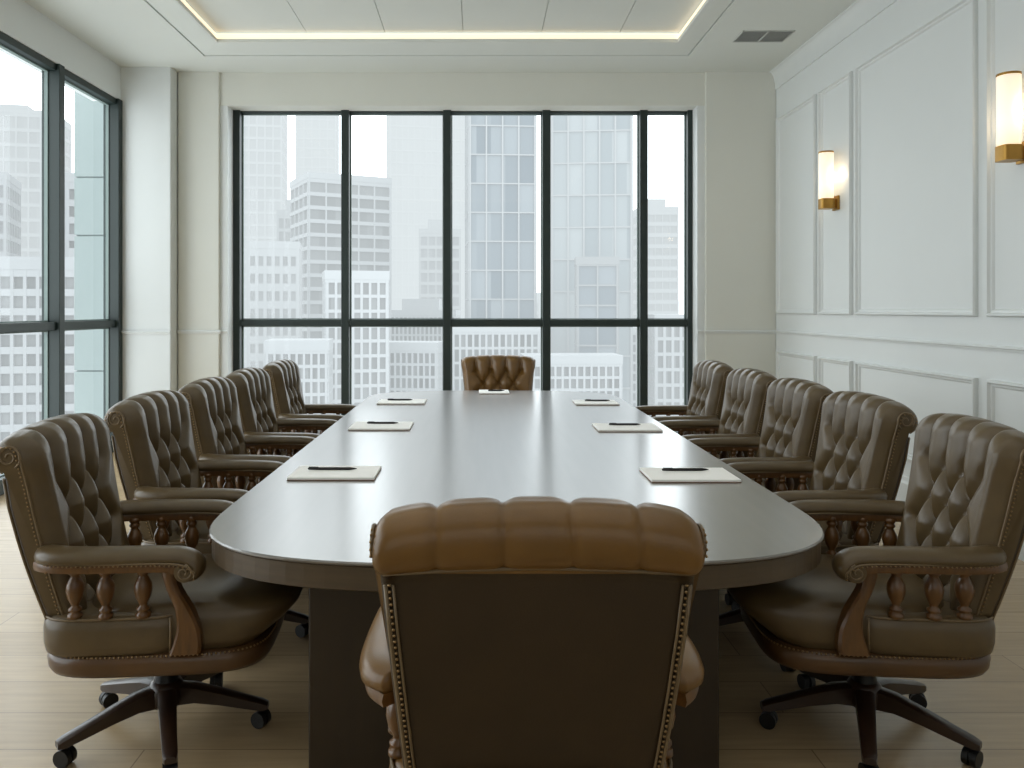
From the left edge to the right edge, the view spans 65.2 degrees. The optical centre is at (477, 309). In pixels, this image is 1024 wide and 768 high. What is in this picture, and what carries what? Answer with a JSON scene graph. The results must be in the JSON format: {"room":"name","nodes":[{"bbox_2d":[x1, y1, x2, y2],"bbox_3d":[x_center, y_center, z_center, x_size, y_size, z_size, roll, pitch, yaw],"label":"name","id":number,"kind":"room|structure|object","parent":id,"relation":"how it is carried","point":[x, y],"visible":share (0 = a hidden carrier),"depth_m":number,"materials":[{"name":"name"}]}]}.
{"room":"conference room","nodes":[
{"label":"conference room","id":0,"kind":"room"},
{"bbox_2d":[74,91,102,418],"bbox_3d":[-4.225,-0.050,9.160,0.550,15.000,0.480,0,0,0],"label":"office tower","id":1,"kind":"structure","parent":0,"point":[88,114],"depth_m":8.92,"materials":[{"name":"glass"}]},
{"bbox_2d":[0,0,177,399],"bbox_3d":[-3.610,-0.590,3.225,0.820,4.080,11.650,0,0,0],"label":"wall","id":2,"kind":"structure","parent":0,"point":[148,95],"depth_m":8.33,"materials":[{"name":"paint"}]},
{"bbox_2d":[0,31,121,494],"bbox_3d":[-3.780,-0.365,4.140,0.160,3.630,8.380,0,0,0],"label":"window","id":3,"kind":"structure","parent":2,"relation":"in","point":[53,325],"depth_m":7.09,"materials":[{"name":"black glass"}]},
{"bbox_2d":[23,0,856,72],"bbox_3d":[-0.325,-2.680,3.225,7.490,0.300,11.650,0,0,0],"label":"ceiling","id":4,"kind":"structure","parent":0,"point":[130,33],"depth_m":7.92,"materials":[{"name":"paint"}]},
{"bbox_2d":[146,0,732,54],"bbox_3d":[-0.315,-2.542,3.265,4.806,0.036,9.406,0,0,0],"label":"trim","id":5,"kind":"structure","parent":4,"relation":"attached to","point":[175,12],"depth_m":7.61,"materials":[{"name":"paint"}]},
{"bbox_2d":[733,30,794,41],"bbox_3d":[2.635,-2.526,7.390,0.470,0.008,0.300,0,0,0],"label":"ceiling vent","id":6,"kind":"object","parent":4,"relation":"in","point":[745,35],"visible":1,"depth_m":7.37,"materials":[{"name":"white metal"}]},
{"bbox_2d":[185,0,702,33],"bbox_3d":[-0.287,-2.700,3.175,4.545,0.150,8.950,0,0,0],"label":"ceiling","id":7,"kind":"structure","parent":0,"point":[222,16],"depth_m":7.13,"materials":[{"name":"paint"}]},
{"bbox_2d":[181,0,705,38],"bbox_3d":[-0.287,-2.587,3.175,4.375,0.053,8.780,0,0,0],"label":"light strip","id":8,"kind":"object","parent":7,"relation":"attached to","point":[218,36],"depth_m":7.56,"materials":[{"name":"beige plastic"}]},
{"bbox_2d":[178,72,775,389],"bbox_3d":[-0.010,-0.590,8.725,6.360,4.080,0.450,0,0,0],"label":"wall","id":9,"kind":"structure","parent":0,"point":[740,107],"depth_m":8.50,"materials":[{"name":"paint"}]},
{"bbox_2d":[220,106,704,376],"bbox_3d":[-0.165,-0.365,8.717,5.190,3.630,0.365,0,0,0],"label":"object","id":10,"kind":"structure","parent":9,"relation":"attached to","point":[226,113],"depth_m":8.54,"materials":[{"name":"paint"}]},
{"bbox_2d":[233,110,692,432],"bbox_3d":[-0.155,-0.370,8.800,5.054,3.640,0.160,0,0,0],"label":"window","id":11,"kind":"structure","parent":9,"relation":"in","point":[346,322],"depth_m":8.72,"materials":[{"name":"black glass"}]},
{"bbox_2d":[0,452,1023,767],"bbox_3d":[-0.325,1.510,3.125,7.490,0.120,11.850,0,0,0],"label":"floor","id":12,"kind":"structure","parent":0,"point":[39,705],"depth_m":2.88,"materials":[{"name":"brown wood"}]},
{"bbox_2d":[0,413,302,767],"bbox_3d":[-1.056,0.908,2.762,0.913,1.084,0.714,0,0,-5],"label":"chair","id":13,"kind":"object","parent":12,"relation":"on","point":[169,619],"visible":0.93,"depth_m":2.51,"materials":[{"name":"brown leather"}]},
{"bbox_2d":[92,554,302,649],"bbox_3d":[-0.938,0.989,2.772,0.675,0.178,0.556,0,0,-5],"label":"seat cushion","id":14,"kind":"object","parent":13,"relation":"on","point":[232,611],"depth_m":2.53,"materials":[{"name":"brown leather"}]},
{"bbox_2d":[104,390,308,637],"bbox_3d":[-1.079,0.908,3.560,0.913,1.084,0.714,0,0,0],"label":"chair","id":15,"kind":"object","parent":12,"relation":"on","point":[152,438],"visible":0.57,"depth_m":3.40,"materials":[{"name":"brown leather"}]},
{"bbox_2d":[176,520,208,538],"bbox_3d":[-0.961,0.989,3.560,0.675,0.178,0.556,0,0,0],"label":"seat cushion","id":16,"kind":"object","parent":15,"relation":"on","point":[201,525],"depth_m":3.35,"materials":[{"name":"brown leather"}]},
{"bbox_2d":[177,377,314,489],"bbox_3d":[-1.077,0.908,4.310,0.913,1.084,0.714,0,0,0],"label":"chair","id":17,"kind":"object","parent":12,"relation":"on","point":[217,431],"visible":0.41,"depth_m":4.19,"materials":[{"name":"brown leather"}]},
{"bbox_2d":[234,476,257,489],"bbox_3d":[-0.959,0.989,4.310,0.675,0.178,0.556,0,0,0],"label":"seat cushion","id":18,"kind":"object","parent":17,"relation":"on","point":[244,486],"depth_m":4.20,"materials":[{"name":"brown leather"}]},
{"bbox_2d":[225,367,336,455],"bbox_3d":[-1.076,0.908,5.040,0.913,1.084,0.714,0,0,0],"label":"chair","id":19,"kind":"object","parent":12,"relation":"on","point":[253,384],"visible":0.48,"depth_m":5.00,"materials":[{"name":"brown leather"}]},
{"bbox_2d":[262,359,356,449],"bbox_3d":[-1.071,0.908,5.880,0.913,1.084,0.714,0,0,0],"label":"chair","id":20,"kind":"object","parent":12,"relation":"on","point":[286,387],"visible":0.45,"depth_m":5.74,"materials":[{"name":"brown leather"}]},
{"bbox_2d":[461,355,534,389],"bbox_3d":[0.190,0.935,7.151,0.821,1.029,0.913,0,0,0],"label":"chair","id":21,"kind":"object","parent":12,"relation":"on","point":[480,372],"visible":0.39,"depth_m":7.45,"materials":[{"name":"brown leather"}]},
{"bbox_2d":[209,390,823,767],"bbox_3d":[0.122,1.075,4.585,2.024,0.750,4.770,0,0,0],"label":"conference table","id":22,"kind":"object","parent":12,"relation":"on","point":[313,535],"visible":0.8,"depth_m":2.87,"materials":[{"name":"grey wood"}]},
{"bbox_2d":[287,466,381,480],"bbox_3d":[-0.605,0.693,3.405,0.360,0.012,0.250,0,0,0],"label":"notepad","id":23,"kind":"object","parent":22,"relation":"on","point":[362,473],"visible":0.96,"depth_m":3.34,"materials":[{"name":"paper"}]},
{"bbox_2d":[308,467,356,469],"bbox_3d":[-0.625,0.680,3.435,0.210,0.014,0.013,0,0,0],"label":"pen","id":24,"kind":"object","parent":23,"relation":"on","point":[309,468],"visible":1,"depth_m":3.43,"materials":[{"name":"black plastic"}]},
{"bbox_2d":[348,422,413,430],"bbox_3d":[-0.575,0.693,4.780,0.360,0.012,0.290,0,0,0],"label":"notepad","id":25,"kind":"object","parent":22,"relation":"on","point":[357,426],"visible":0.95,"depth_m":4.69,"materials":[{"name":"paper"}]},
{"bbox_2d":[367,421,397,423],"bbox_3d":[-0.575,0.680,4.830,0.190,0.014,0.013,0,0,0],"label":"pen","id":26,"kind":"object","parent":25,"relation":"on","point":[368,422],"visible":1,"depth_m":4.83,"materials":[{"name":"black plastic"}]},
{"bbox_2d":[376,399,426,404],"bbox_3d":[-0.572,0.693,6.040,0.355,0.012,0.270,0,0,0],"label":"notepad","id":27,"kind":"object","parent":22,"relation":"on","point":[382,401],"visible":0.98,"depth_m":5.94,"materials":[{"name":"paper"}]},
{"bbox_2d":[388,398,412,399],"bbox_3d":[-0.592,0.680,6.080,0.190,0.014,0.013,0,0,0],"label":"pen","id":28,"kind":"object","parent":27,"relation":"on","point":[388,398],"visible":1,"depth_m":6.08,"materials":[{"name":"black plastic"}]},
{"bbox_2d":[479,390,509,393],"bbox_3d":[0.135,0.693,6.770,0.255,0.012,0.270,0,0,0],"label":"notepad","id":29,"kind":"object","parent":22,"relation":"on","point":[480,391],"visible":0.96,"depth_m":6.66,"materials":[{"name":"paper"}]},
{"bbox_2d":[572,400,619,404],"bbox_3d":[0.880,0.693,5.990,0.320,0.012,0.250,0,0,0],"label":"notepad","id":30,"kind":"object","parent":22,"relation":"on","point":[576,402],"visible":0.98,"depth_m":5.94,"materials":[{"name":"paper"}]},
{"bbox_2d":[585,399,609,400],"bbox_3d":[0.900,0.680,6.030,0.190,0.014,0.013,0,0,0],"label":"pen","id":31,"kind":"object","parent":30,"relation":"on","point":[585,399],"visible":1,"depth_m":6.03,"materials":[{"name":"black plastic"}]},
{"bbox_2d":[592,423,662,431],"bbox_3d":[0.875,0.693,4.720,0.370,0.012,0.270,0,0,0],"label":"notepad","id":32,"kind":"object","parent":22,"relation":"on","point":[600,427],"visible":0.96,"depth_m":4.64,"materials":[{"name":"paper"}]},
{"bbox_2d":[609,423,639,424],"bbox_3d":[0.875,0.680,4.770,0.190,0.014,0.013,0,0,0],"label":"pen","id":33,"kind":"object","parent":32,"relation":"on","point":[609,423],"visible":1,"depth_m":4.77,"materials":[{"name":"black plastic"}]},
{"bbox_2d":[639,468,741,482],"bbox_3d":[0.885,0.693,3.365,0.365,0.012,0.250,0,0,0],"label":"notepad","id":34,"kind":"object","parent":22,"relation":"on","point":[654,475],"visible":0.95,"depth_m":3.30,"materials":[{"name":"paper"}]},
{"bbox_2d":[662,468,708,470],"bbox_3d":[0.885,0.680,3.415,0.200,0.014,0.013,0,0,-1],"label":"pen","id":35,"kind":"object","parent":34,"relation":"on","point":[663,469],"visible":1,"depth_m":3.41,"materials":[{"name":"black plastic"}]},
{"bbox_2d":[359,496,707,767],"bbox_3d":[0.112,0.905,1.919,0.736,1.089,0.913,0,0,0],"label":"chair","id":36,"kind":"object","parent":12,"relation":"on","point":[522,631],"visible":1,"depth_m":1.51,"materials":[{"name":"brown leather"}]},
{"bbox_2d":[635,360,733,451],"bbox_3d":[1.326,0.908,5.790,0.913,1.084,0.714,0,0,0],"label":"chair","id":37,"kind":"object","parent":12,"relation":"on","point":[707,391],"visible":0.36,"depth_m":5.67,"materials":[{"name":"brown leather"}]},
{"bbox_2d":[659,368,776,458],"bbox_3d":[1.326,0.908,4.980,0.913,1.084,0.714,0,0,0],"label":"chair","id":38,"kind":"object","parent":12,"relation":"on","point":[744,403],"visible":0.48,"depth_m":4.91,"materials":[{"name":"brown leather"}]},
{"bbox_2d":[689,378,833,604],"bbox_3d":[1.326,0.908,4.240,0.913,1.084,0.714,0,0,0],"label":"chair","id":39,"kind":"object","parent":12,"relation":"on","point":[793,408],"visible":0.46,"depth_m":4.16,"materials":[{"name":"brown leather"}]},
{"bbox_2d":[719,391,917,671],"bbox_3d":[1.326,0.908,3.520,0.913,1.084,0.714,0,0,0],"label":"chair","id":40,"kind":"object","parent":12,"relation":"on","point":[863,444],"visible":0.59,"depth_m":3.38,"materials":[{"name":"brown leather"}]},
{"bbox_2d":[817,521,842,540],"bbox_3d":[1.208,0.989,3.520,0.675,0.178,0.556,0,0,0],"label":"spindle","id":41,"kind":"object","parent":40,"relation":"on","point":[823,524],"depth_m":3.37,"materials":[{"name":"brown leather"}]},
{"bbox_2d":[727,413,1023,767],"bbox_3d":[1.311,0.908,2.757,0.913,1.084,0.714,0,0,5],"label":"chair","id":42,"kind":"object","parent":12,"relation":"on","point":[924,603],"visible":0.94,"depth_m":2.52,"materials":[{"name":"brown leather"}]},
{"bbox_2d":[727,554,943,649],"bbox_3d":[1.193,0.989,2.767,0.675,0.178,0.556,0,0,5],"label":"seat cushion","id":43,"kind":"object","parent":42,"relation":"on","point":[806,611],"depth_m":2.53,"materials":[{"name":"brown leather"}]},
{"bbox_2d":[776,0,1023,476],"bbox_3d":[3.270,-0.590,3.225,0.200,4.080,11.650,0,0,0],"label":"wall","id":44,"kind":"structure","parent":0,"point":[916,99],"depth_m":5.92,"materials":[{"name":"paint"}]},
{"bbox_2d":[122,330,1023,352],"bbox_3d":[-0.275,0.233,2.967,6.890,0.035,11.135,0,0,0],"label":"trim","id":45,"kind":"structure","parent":44,"relation":"attached to","point":[1015,349],"depth_m":6.84,"materials":[{"name":"paint"}]},
{"bbox_2d":[776,94,816,313],"bbox_3d":[3.154,-0.990,7.960,0.032,2.060,0.960,0,0,0],"label":"trim","id":46,"kind":"structure","parent":44,"relation":"attached to","point":[813,98],"depth_m":7.79,"materials":[{"name":"paint"}]},
{"bbox_2d":[776,351,816,382],"bbox_3d":[3.154,0.765,7.960,0.032,0.670,0.960,0,0,0],"label":"trim","id":47,"kind":"structure","parent":44,"relation":"attached to","point":[778,353],"depth_m":7.92,"materials":[{"name":"paint"}]},
{"bbox_2d":[818,150,839,210],"bbox_3d":[3.089,-1.139,7.060,0.160,0.519,0.127,0,0,0],"label":"wall sconce","id":48,"kind":"object","parent":44,"relation":"attached to","point":[827,200],"visible":1,"depth_m":7.01,"materials":[{"name":"white glass"}]},
{"bbox_2d":[769,0,896,89],"bbox_3d":[3.132,-2.435,2.950,0.075,0.190,11.100,0,0,0],"label":"trim","id":49,"kind":"structure","parent":44,"relation":"attached to","point":[860,12],"depth_m":7.15,"materials":[{"name":"paint"}]},
{"bbox_2d":[818,71,852,314],"bbox_3d":[3.154,-0.990,7.075,0.032,2.060,0.630,0,0,0],"label":"trim","id":50,"kind":"structure","parent":44,"relation":"attached to","point":[848,76],"depth_m":6.78,"materials":[{"name":"paint"}]},
{"bbox_2d":[818,357,852,390],"bbox_3d":[3.154,0.765,7.075,0.032,0.670,0.630,0,0,0],"label":"trim","id":51,"kind":"structure","parent":44,"relation":"attached to","point":[821,360],"depth_m":7.02,"materials":[{"name":"paint"}]},
{"bbox_2d":[855,0,977,315],"bbox_3d":[3.154,-0.990,5.870,0.032,2.060,1.600,0,0,0],"label":"trim","id":52,"kind":"structure","parent":44,"relation":"attached to","point":[961,4],"depth_m":5.56,"materials":[{"name":"paint"}]},
{"bbox_2d":[855,362,977,460],"bbox_3d":[3.154,0.765,5.870,0.032,0.670,1.600,0,0,0],"label":"trim","id":53,"kind":"structure","parent":44,"relation":"attached to","point":[950,377],"depth_m":5.68,"materials":[{"name":"paint"}]},
{"bbox_2d":[895,474,1023,560],"bbox_3d":[3.159,1.337,2.950,0.022,0.225,11.100,0,0,0],"label":"baseboard","id":54,"kind":"structure","parent":44,"relation":"attached to","point":[902,491],"depth_m":5.91,"materials":[{"name":"paint"}]},
{"bbox_2d":[986,0,1023,316],"bbox_3d":[3.154,-0.990,4.635,0.032,2.060,0.630,0,0,0],"label":"trim","id":55,"kind":"structure","parent":44,"relation":"attached to","point":[991,311],"depth_m":4.93,"materials":[{"name":"paint"}]},
{"bbox_2d":[986,379,1023,421],"bbox_3d":[3.154,0.765,4.635,0.032,0.670,0.630,0,0,0],"label":"trim","id":56,"kind":"structure","parent":44,"relation":"attached to","point":[991,385],"depth_m":4.91,"materials":[{"name":"paint"}]},
{"bbox_2d":[995,71,1023,164],"bbox_3d":[3.089,-1.109,4.630,0.160,0.519,0.127,0,0,0],"label":"wall sconce","id":57,"kind":"object","parent":44,"relation":"attached to","point":[1009,148],"visible":1,"depth_m":4.58,"materials":[{"name":"white glass"}]},
{"label":"outside","id":58,"kind":"structure","parent":0,"visible":0},
{"bbox_3d":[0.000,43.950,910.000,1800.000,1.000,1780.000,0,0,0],"label":"ground","id":59,"kind":"structure","parent":58,"visible":0},
{"bbox_2d":[0,172,21,255],"bbox_3d":[-69.125,12.788,106.000,13.600,61.325,9.600,0,0,-20],"label":"office tower","id":60,"kind":"structure","parent":59,"relation":"on","point":[10,187],"depth_m":106.01,"materials":[{"name":"grey concrete"}]},
{"bbox_2d":[0,104,71,256],"bbox_3d":[-130.725,-6.125,220.000,30.600,99.150,16.600,0,0,-12],"label":"office tower","id":61,"kind":"structure","parent":59,"relation":"on","point":[20,125],"depth_m":213.83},
{"bbox_2d":[0,256,76,441],"bbox_3d":[-35.100,19.650,66.000,11.600,47.600,7.600,0,0,-12],"label":"office tower","id":62,"kind":"structure","parent":59,"relation":"on","point":[20,277],"depth_m":62.21,"materials":[{"name":"white concrete"}]},
{"bbox_2d":[65,172,76,256],"bbox_3d":[-42.563,14.428,90.000,6.600,58.044,8.600,0,0,-24],"label":"office tower","id":63,"kind":"structure","parent":59,"relation":"on","point":[69,177],"depth_m":84.97,"materials":[{"name":"grey concrete"}]},
{"bbox_2d":[69,248,73,256],"bbox_3d":[-35.525,18.885,76.000,4.600,49.130,4.600,0,0,-5],"label":"office tower","id":64,"kind":"structure","parent":59,"relation":"on","point":[71,250],"depth_m":73.54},
{"bbox_2d":[244,116,286,367],"bbox_3d":[-66.413,-15.812,240.000,16.600,118.525,16.600,0,0,-8],"label":"office tower","id":65,"kind":"structure","parent":59,"relation":"on","point":[265,137],"depth_m":232.40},
{"bbox_2d":[246,241,301,368],"bbox_3d":[-28.350,17.091,112.000,7.000,52.719,8.600,0,0,-10],"label":"office tower","id":66,"kind":"structure","parent":59,"relation":"on","point":[273,268],"depth_m":107.81,"materials":[{"name":"grey concrete"}]},
{"bbox_2d":[276,200,289,240],"bbox_3d":[-36.187,10.938,158.000,5.600,65.025,6.600,0,0,0],"label":"office tower","id":67,"kind":"structure","parent":59,"relation":"on","point":[283,216],"depth_m":154.92,"materials":[{"name":"grey concrete"}]},
{"bbox_2d":[264,338,332,413],"bbox_3d":[-17.813,23.194,80.000,6.200,40.512,5.600,0,0,-6],"label":"office tower","id":68,"kind":"structure","parent":59,"relation":"on","point":[313,357],"depth_m":77.48,"materials":[{"name":"white concrete"}]},
{"bbox_2d":[295,116,338,177],"bbox_3d":[-68.063,-29.375,340.000,16.600,145.650,16.600,0,0,-5],"label":"office tower","id":69,"kind":"structure","parent":59,"relation":"on","point":[316,137],"depth_m":332.00,"materials":[{"name":"white glass"}]},
{"bbox_2d":[290,171,391,340],"bbox_3d":[-23.100,10.840,134.000,14.100,65.220,11.600,0,0,-27],"label":"office tower","id":70,"kind":"structure","parent":59,"relation":"on","point":[315,197],"depth_m":128.62,"materials":[{"name":"grey concrete"}]},
{"bbox_2d":[322,270,389,414],"bbox_3d":[-14.131,19.525,92.000,7.200,47.850,5.600,0,0,-14],"label":"office tower","id":71,"kind":"structure","parent":59,"relation":"on","point":[370,289],"depth_m":89.62,"materials":[{"name":"white concrete"}]},
{"bbox_2d":[389,341,442,392],"bbox_3d":[-8.760,23.719,101.000,8.600,39.462,5.600,0,0,8],"label":"office tower","id":72,"kind":"structure","parent":59,"relation":"on","point":[413,365],"depth_m":98.26,"materials":[{"name":"white concrete"}]},
{"bbox_2d":[386,116,464,317],"bbox_3d":[-16.575,-23.750,270.000,27.600,134.400,17.600,0,0,-10],"label":"office tower","id":73,"kind":"structure","parent":59,"relation":"on","point":[414,144],"depth_m":260.78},
{"bbox_2d":[391,299,460,340],"bbox_3d":[-10.875,20.631,160.000,14.100,45.638,7.600,0,0,6],"label":"office tower","id":74,"kind":"structure","parent":59,"relation":"on","point":[411,308],"depth_m":156.60,"materials":[{"name":"grey concrete"}]},
{"bbox_2d":[419,219,460,309],"bbox_3d":[-8.456,11.875,176.000,9.100,63.150,7.600,0,0,-4],"label":"office tower","id":75,"kind":"structure","parent":59,"relation":"on","point":[430,239],"depth_m":172.41,"materials":[{"name":"grey concrete"}]},
{"bbox_2d":[452,327,540,389],"bbox_3d":[1.750,22.663,108.000,12.600,41.575,7.600,0,0,-3],"label":"office tower","id":76,"kind":"structure","parent":59,"relation":"on","point":[466,341],"depth_m":104.32,"materials":[{"name":"white concrete"}]},
{"bbox_2d":[465,116,536,317],"bbox_3d":[3.162,4.038,118.000,9.800,78.825,9.600,0,0,-4],"label":"glass tower","id":77,"kind":"structure","parent":59,"relation":"on","point":[500,151],"depth_m":113.51,"materials":[{"name":"grey glass"}]},
{"bbox_2d":[520,353,622,398],"bbox_3d":[11.044,24.375,96.000,11.600,38.150,5.600,0,0,-2],"label":"office tower","id":78,"kind":"structure","parent":59,"relation":"on","point":[581,372],"depth_m":93.37,"materials":[{"name":"white concrete"}]},
{"bbox_2d":[551,116,632,405],"bbox_3d":[16.775,3.694,120.000,11.800,79.512,10.600,0,0,5],"label":"glass tower","id":79,"kind":"structure","parent":59,"relation":"on","point":[592,156],"depth_m":114.99,"materials":[{"name":"grey glass"}]},
{"bbox_2d":[574,257,619,353],"bbox_3d":[15.680,18.285,106.000,5.600,50.330,5.600,0,0,5],"label":"annex","id":80,"kind":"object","parent":59,"relation":"on","point":[596,278],"visible":0.3,"depth_m":103.45,"materials":[{"name":"grey glass"}]},
{"bbox_2d":[537,293,678,317],"bbox_3d":[17.325,18.063,340.000,131.100,50.775,21.100,0,0,0],"label":"office tower","id":81,"kind":"structure","parent":59,"relation":"on","point":[538,294],"depth_m":329.74,"materials":[{"name":"white concrete"}]},
{"bbox_2d":[633,327,636,406],"bbox_3d":[22.875,22.375,165.000,24.600,42.150,9.600,0,0,2],"label":"office tower","id":82,"kind":"structure","parent":59,"relation":"on","point":[634,328],"depth_m":160.19,"materials":[{"name":"white concrete"}]},
{"bbox_2d":[633,199,678,317],"bbox_3d":[43.700,8.131,198.000,9.600,70.638,9.600,0,0,0],"label":"office tower","id":83,"kind":"structure","parent":59,"relation":"on","point":[663,223],"depth_m":193.51,"materials":[{"name":"grey concrete"}]},
{"bbox_2d":[648,314,683,416],"bbox_3d":[28.875,22.050,118.000,7.600,42.800,8.600,0,0,0],"label":"office tower","id":84,"kind":"structure","parent":59,"relation":"on","point":[665,344],"depth_m":114.01,"materials":[{"name":"white concrete"}]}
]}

